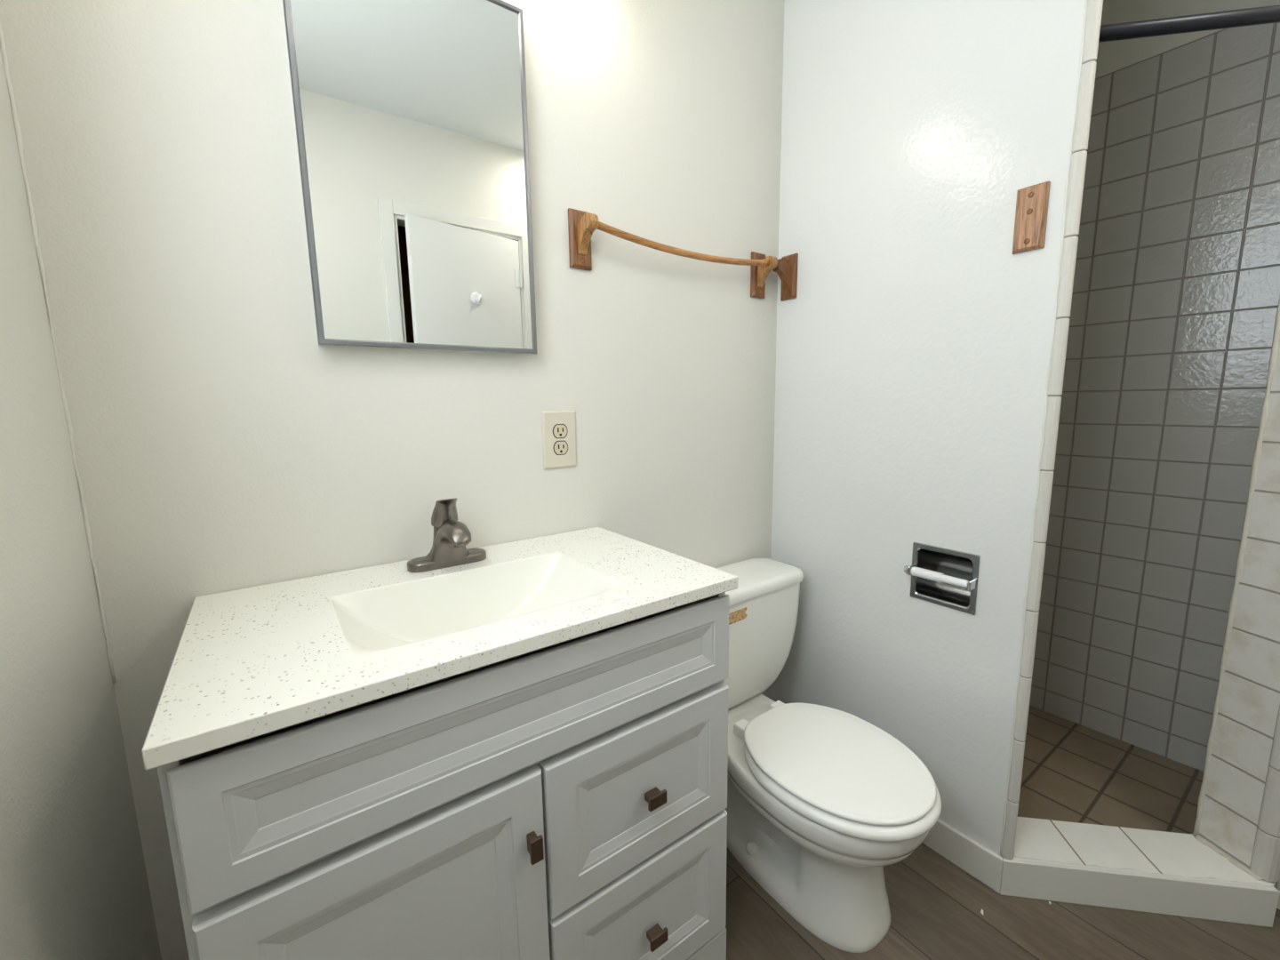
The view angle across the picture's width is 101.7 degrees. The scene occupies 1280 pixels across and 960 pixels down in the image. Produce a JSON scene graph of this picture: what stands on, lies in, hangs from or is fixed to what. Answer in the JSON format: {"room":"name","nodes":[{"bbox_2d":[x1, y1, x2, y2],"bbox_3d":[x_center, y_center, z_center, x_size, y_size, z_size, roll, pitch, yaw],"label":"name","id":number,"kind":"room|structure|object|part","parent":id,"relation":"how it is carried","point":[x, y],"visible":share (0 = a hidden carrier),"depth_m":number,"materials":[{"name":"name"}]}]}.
{"room":"bathroom","nodes":[
{"label":"bathroom","id":0,"kind":"room"},
{"bbox_2d":[0,47,161,959],"bbox_3d":[-0.384,-0.067,0.037,0.100,2.490,1.710,-7,10,-35],"label":"wall","id":1,"kind":"structure","parent":0,"point":[74,883],"depth_m":0.64,"materials":[{"name":"white paint"}]},
{"bbox_2d":[0,0,784,959],"bbox_3d":[-0.252,-0.248,1.233,1.727,2.490,0.100,-7,10,-35],"label":"wall","id":2,"kind":"structure","parent":0,"point":[220,447],"depth_m":0.97,"materials":[{"name":"white paint"}]},
{"bbox_2d":[0,20,116,683],"bbox_3d":[-0.845,-0.509,0.702,0.008,1.680,0.008,-7,10,-35],"label":"caulk","id":3,"kind":"structure","parent":2,"relation":"attached to","point":[15,116],"depth_m":0.74,"materials":[{"name":"white paint"}]},
{"bbox_2d":[282,0,537,354],"bbox_3d":[-0.406,-0.590,0.987,0.411,0.672,0.038,-7,10,-35],"label":"medicine cabinet","id":4,"kind":"object","parent":2,"relation":"attached to","point":[411,119],"visible":1,"depth_m":0.96,"materials":[{"name":"silver mirror"}]},
{"bbox_2d":[541,410,576,469],"bbox_3d":[-0.189,-0.096,1.232,0.087,0.135,0.008,-7,10,-35],"label":"electrical outlet","id":5,"kind":"object","parent":2,"relation":"attached to","point":[558,427],"visible":1,"depth_m":1.23,"materials":[{"name":"beige plastic"}]},
{"bbox_2d":[553,424,567,437],"bbox_3d":[-0.187,-0.115,1.227,0.034,0.030,0.002,-7,10,-35],"label":"receptacle","id":6,"kind":"object","parent":5,"relation":"attached to","point":[559,430],"depth_m":1.23,"materials":[{"name":"beige plastic"}]},
{"bbox_2d":[554,441,567,454],"bbox_3d":[-0.187,-0.076,1.233,0.034,0.030,0.002,-7,10,-35],"label":"receptacle","id":7,"kind":"object","parent":5,"relation":"attached to","point":[560,447],"depth_m":1.23,"materials":[{"name":"beige plastic"}]},
{"bbox_2d":[568,208,599,270],"bbox_3d":[-0.120,-0.551,1.180,0.055,0.127,0.070,-7,10,-35],"label":"towel bar bracket","id":8,"kind":"object","parent":2,"relation":"attached to","point":[581,225],"visible":1,"depth_m":1.19,"materials":[{"name":"brown wood"}]},
{"bbox_3d":[-0.117,-0.555,1.174,0.023,0.078,0.058,-7,10,-35],"label":"arm","id":9,"kind":"part","parent":8,"relation":"part of","materials":[{"name":"brown wood"}]},
{"bbox_2d":[596,221,770,265],"bbox_3d":[0.134,-0.591,1.338,0.598,0.043,0.016,-7,10,-35],"label":"towel bar","id":10,"kind":"object","parent":8,"relation":"attached to","point":[602,227],"visible":0.98,"depth_m":1.30,"materials":[{"name":"brown wood"}]},
{"bbox_2d":[750,251,777,298],"bbox_3d":[0.369,-0.605,1.528,0.055,0.127,0.070,-7,10,-35],"label":"towel bar bracket","id":11,"kind":"object","parent":2,"relation":"attached to","point":[758,274],"visible":0.88,"depth_m":1.53,"materials":[{"name":"brown wood"}]},
{"bbox_3d":[0.352,-0.608,1.551,0.055,0.127,0.013,-7,10,-35],"label":"plate","id":12,"kind":"part","parent":11,"relation":"part of","materials":[{"name":"brown wood"}]},
{"bbox_3d":[0.373,-0.610,1.522,0.023,0.078,0.058,-7,10,-35],"label":"arm","id":13,"kind":"part","parent":11,"relation":"part of","materials":[{"name":"brown wood"}]},
{"bbox_2d":[768,0,1084,855],"bbox_3d":[0.679,-0.286,1.395,0.098,2.490,0.718,-7,10,-35],"label":"wall partition","id":14,"kind":"structure","parent":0,"point":[913,345],"depth_m":1.30,"materials":[{"name":"white paint"}]},
{"bbox_2d":[772,253,798,300],"bbox_3d":[0.424,-0.608,1.554,0.070,0.127,0.055,-7,10,-35],"label":"towel bar bracket","id":15,"kind":"object","parent":14,"relation":"attached to","point":[786,269],"visible":0.93,"depth_m":1.55,"materials":[{"name":"brown wood"}]},
{"bbox_3d":[0.419,-0.612,1.550,0.058,0.078,0.023,-7,10,-35],"label":"arm","id":16,"kind":"part","parent":15,"relation":"part of","materials":[{"name":"brown wood"}]},
{"bbox_3d":[0.447,-0.611,1.570,0.013,0.127,0.055,-7,10,-35],"label":"plate","id":17,"kind":"part","parent":15,"relation":"part of","materials":[{"name":"brown wood"}]},
{"bbox_2d":[904,542,980,615],"bbox_3d":[0.759,0.239,1.303,0.087,0.147,0.161,-7,10,-35],"label":"toilet paper holder","id":18,"kind":"object","parent":14,"relation":"attached to","point":[948,578],"visible":0.98,"depth_m":1.31,"materials":[{"name":"silver metal"}]},
{"bbox_3d":[0.697,0.231,1.341,0.028,0.024,0.008,-7,10,-35],"label":"arm","id":19,"kind":"part","parent":18,"relation":"part of","materials":[{"name":"silver metal"}]},
{"bbox_3d":[0.780,0.247,1.226,0.028,0.024,0.008,-7,10,-35],"label":"arm","id":20,"kind":"part","parent":18,"relation":"part of","materials":[{"name":"silver metal"}]},
{"bbox_2d":[922,818,1003,893],"bbox_3d":[0.657,0.906,1.533,0.012,0.092,0.714,-7,10,-35],"label":"baseboard","id":21,"kind":"structure","parent":14,"relation":"attached to","point":[980,861],"depth_m":1.30,"materials":[{"name":"white paint"}]},
{"bbox_2d":[1011,180,1050,254],"bbox_3d":[0.805,-0.540,1.076,0.014,0.127,0.055,-7,10,-35],"label":"plate","id":22,"kind":"object","parent":14,"relation":"attached to","point":[1032,202],"visible":1,"depth_m":1.07,"materials":[{"name":"brown wood"}]},
{"bbox_2d":[1000,0,1087,855],"bbox_3d":[0.848,-0.261,1.077,0.008,2.340,0.011,-7,10,-35],"label":"caulk","id":23,"kind":"structure","parent":14,"relation":"attached to","point":[1024,609],"depth_m":1.09,"materials":[{"name":"white paint"}]},
{"bbox_2d":[1001,0,1103,859],"bbox_3d":[0.870,-0.295,1.130,0.025,2.398,0.151,1,9,9],"label":"trim","id":24,"kind":"structure","parent":14,"relation":"attached to","point":[1093,12],"depth_m":1.08,"materials":[{"name":"tile"}]},
{"bbox_2d":[725,705,1279,959],"bbox_3d":[1.020,1.133,0.539,2.722,0.130,3.010,-7,10,-35],"label":"floor","id":25,"kind":"structure","parent":0,"point":[936,906],"depth_m":1.21,"materials":[{"name":"brown wood"}]},
{"bbox_2d":[157,592,729,959],"bbox_3d":[-0.273,0.626,0.965,0.782,0.842,0.494,-7,10,-35],"label":"vanity cabinet","id":26,"kind":"object","parent":25,"relation":"on","point":[567,800],"visible":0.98,"depth_m":0.72,"materials":[{"name":"paint"}]},
{"bbox_3d":[-0.301,0.702,0.689,0.388,0.530,0.020,-7,10,-35],"label":"door","id":27,"kind":"part","parent":26,"relation":"part of","materials":[{"name":"paint"}]},
{"bbox_2d":[141,527,737,770],"bbox_3d":[-0.283,0.245,0.913,0.787,0.124,0.484,-7,10,-35],"label":"countertop","id":28,"kind":"structure","parent":26,"relation":"on","point":[253,661],"depth_m":0.78,"materials":[{"name":"stone"}]},
{"bbox_2d":[407,497,486,572],"bbox_3d":[-0.357,0.102,0.991,0.151,0.137,0.140,-7,10,-35],"label":"faucet","id":29,"kind":"object","parent":28,"relation":"on","point":[452,536],"visible":1,"depth_m":1.00,"materials":[{"name":"grey metal"}]},
{"bbox_3d":[-0.377,0.059,1.011,0.051,0.057,0.076,-7,10,-35],"label":"handle","id":30,"kind":"part","parent":29,"relation":"part of","materials":[{"name":"grey metal"}]},
{"bbox_3d":[-0.381,0.158,1.034,0.151,0.016,0.053,-7,10,-35],"label":"plate","id":31,"kind":"part","parent":29,"relation":"part of","materials":[{"name":"grey metal"}]},
{"bbox_3d":[-0.350,0.118,0.984,0.080,0.084,0.116,-7,10,-35],"label":"spout","id":32,"kind":"part","parent":29,"relation":"part of","materials":[{"name":"grey metal"}]},
{"bbox_3d":[-0.152,0.523,0.746,0.018,0.036,0.024,-7,10,-35],"label":"knob","id":33,"kind":"part","parent":26,"relation":"part of","materials":[{"name":"brown metal"}]},
{"bbox_3d":[0.011,0.527,0.891,0.375,0.254,0.020,-7,10,-35],"label":"drawer","id":34,"kind":"part","parent":26,"relation":"part of","materials":[{"name":"paint"}]},
{"bbox_3d":[0.015,0.790,0.931,0.375,0.258,0.020,-7,10,-35],"label":"drawer","id":35,"kind":"part","parent":26,"relation":"part of","materials":[{"name":"paint"}]},
{"bbox_3d":[0.024,0.532,0.875,0.036,0.023,0.024,-7,10,-35],"label":"knob","id":36,"kind":"part","parent":26,"relation":"part of","materials":[{"name":"brown metal"}]},
{"bbox_3d":[0.028,0.799,0.915,0.036,0.023,0.024,-7,10,-35],"label":"knob","id":37,"kind":"part","parent":26,"relation":"part of","materials":[{"name":"brown metal"}]},
{"bbox_3d":[-0.151,1.006,0.857,0.782,0.118,0.035,-7,10,-35],"label":"rail","id":38,"kind":"part","parent":26,"relation":"part of","materials":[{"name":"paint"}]},
{"bbox_2d":[715,557,941,952],"bbox_3d":[0.379,0.645,1.311,0.554,0.683,0.697,-7,10,-35],"label":"toilet","id":39,"kind":"object","parent":25,"relation":"on","point":[820,799],"visible":0.88,"depth_m":1.18,"materials":[{"name":"ceramic"}]},
{"bbox_3d":[0.228,0.295,1.465,0.554,0.033,0.194,-7,10,-35],"label":"tank lid","id":40,"kind":"part","parent":39,"relation":"part of","materials":[{"name":"ceramic"}]},
{"bbox_3d":[0.230,0.472,1.492,0.533,0.326,0.175,-7,10,-35],"label":"tank","id":41,"kind":"part","parent":39,"relation":"part of","materials":[{"name":"ceramic"}]},
{"bbox_3d":[0.448,0.632,1.198,0.349,0.015,0.417,-7,10,-35],"label":"lid","id":42,"kind":"part","parent":39,"relation":"part of","materials":[{"name":"plastic"}]},
{"bbox_3d":[0.454,0.656,1.194,0.367,0.026,0.419,-7,10,-35],"label":"seat","id":43,"kind":"part","parent":39,"relation":"part of","materials":[{"name":"plastic"}]},
{"bbox_2d":[1000,816,1276,887],"bbox_3d":[1.175,0.939,1.276,0.598,0.090,0.142,1,9,9],"label":"curb","id":44,"kind":"object","parent":25,"relation":"on","point":[1181,854],"visible":0.56,"depth_m":1.26,"materials":[{"name":"tile"}]},
{"bbox_2d":[1002,856,1273,887],"bbox_3d":[1.139,0.904,1.203,0.549,0.012,0.012,0,9,9],"label":"caulk","id":45,"kind":"structure","parent":44,"relation":"on","point":[1014,858],"depth_m":1.20,"materials":[{"name":"white paint"}]},
{"bbox_2d":[1000,857,1279,927],"bbox_3d":[1.137,0.949,1.204,0.556,0.092,0.012,1,9,9],"label":"trim","id":46,"kind":"structure","parent":44,"relation":"attached to","point":[1247,904],"depth_m":1.20,"materials":[{"name":"white paint"}]},
{"bbox_2d":[1029,0,1279,771],"bbox_3d":[1.570,-0.349,1.733,0.164,2.490,1.200,-7,10,-35],"label":"wall","id":47,"kind":"structure","parent":0,"point":[1176,292],"depth_m":1.59,"materials":[{"name":"tile"}]},
{"bbox_2d":[1198,339,1279,888],"bbox_3d":[1.577,-0.268,1.193,0.505,2.490,0.129,-7,10,-35],"label":"wall","id":48,"kind":"structure","parent":0,"point":[1250,696],"depth_m":1.18,"materials":[{"name":"tile"}]},
{"bbox_2d":[1098,4,1279,42],"bbox_3d":[1.094,-0.889,1.013,0.475,0.048,0.048,1,9,9],"label":"shower curtain rod","id":49,"kind":"object","parent":48,"relation":"attached to","point":[1264,14],"visible":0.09,"depth_m":1.01,"materials":[{"name":"metal"}]},
{"bbox_2d":[1192,295,1279,880],"bbox_3d":[1.375,-0.263,1.067,0.020,2.357,0.130,-2,9,-9],"label":"caulk","id":50,"kind":"structure","parent":48,"relation":"attached to","point":[1257,454],"depth_m":1.20,"materials":[{"name":"white"}]},
{"bbox_2d":[1249,705,1279,882],"bbox_3d":[1.414,-0.286,1.016,0.063,2.398,0.041,-7,10,-35],"label":"trim","id":51,"kind":"structure","parent":48,"relation":"attached to","point":[1265,863],"depth_m":1.16,"materials":[{"name":"tile"}]},
{"bbox_2d":[1276,872,1279,909],"bbox_3d":[1.668,-0.212,0.814,0.100,2.490,0.598,-7,10,-35],"label":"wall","id":52,"kind":"structure","parent":0,"point":[1278,881],"depth_m":1.20,"materials":[{"name":"white paint"}]}
]}

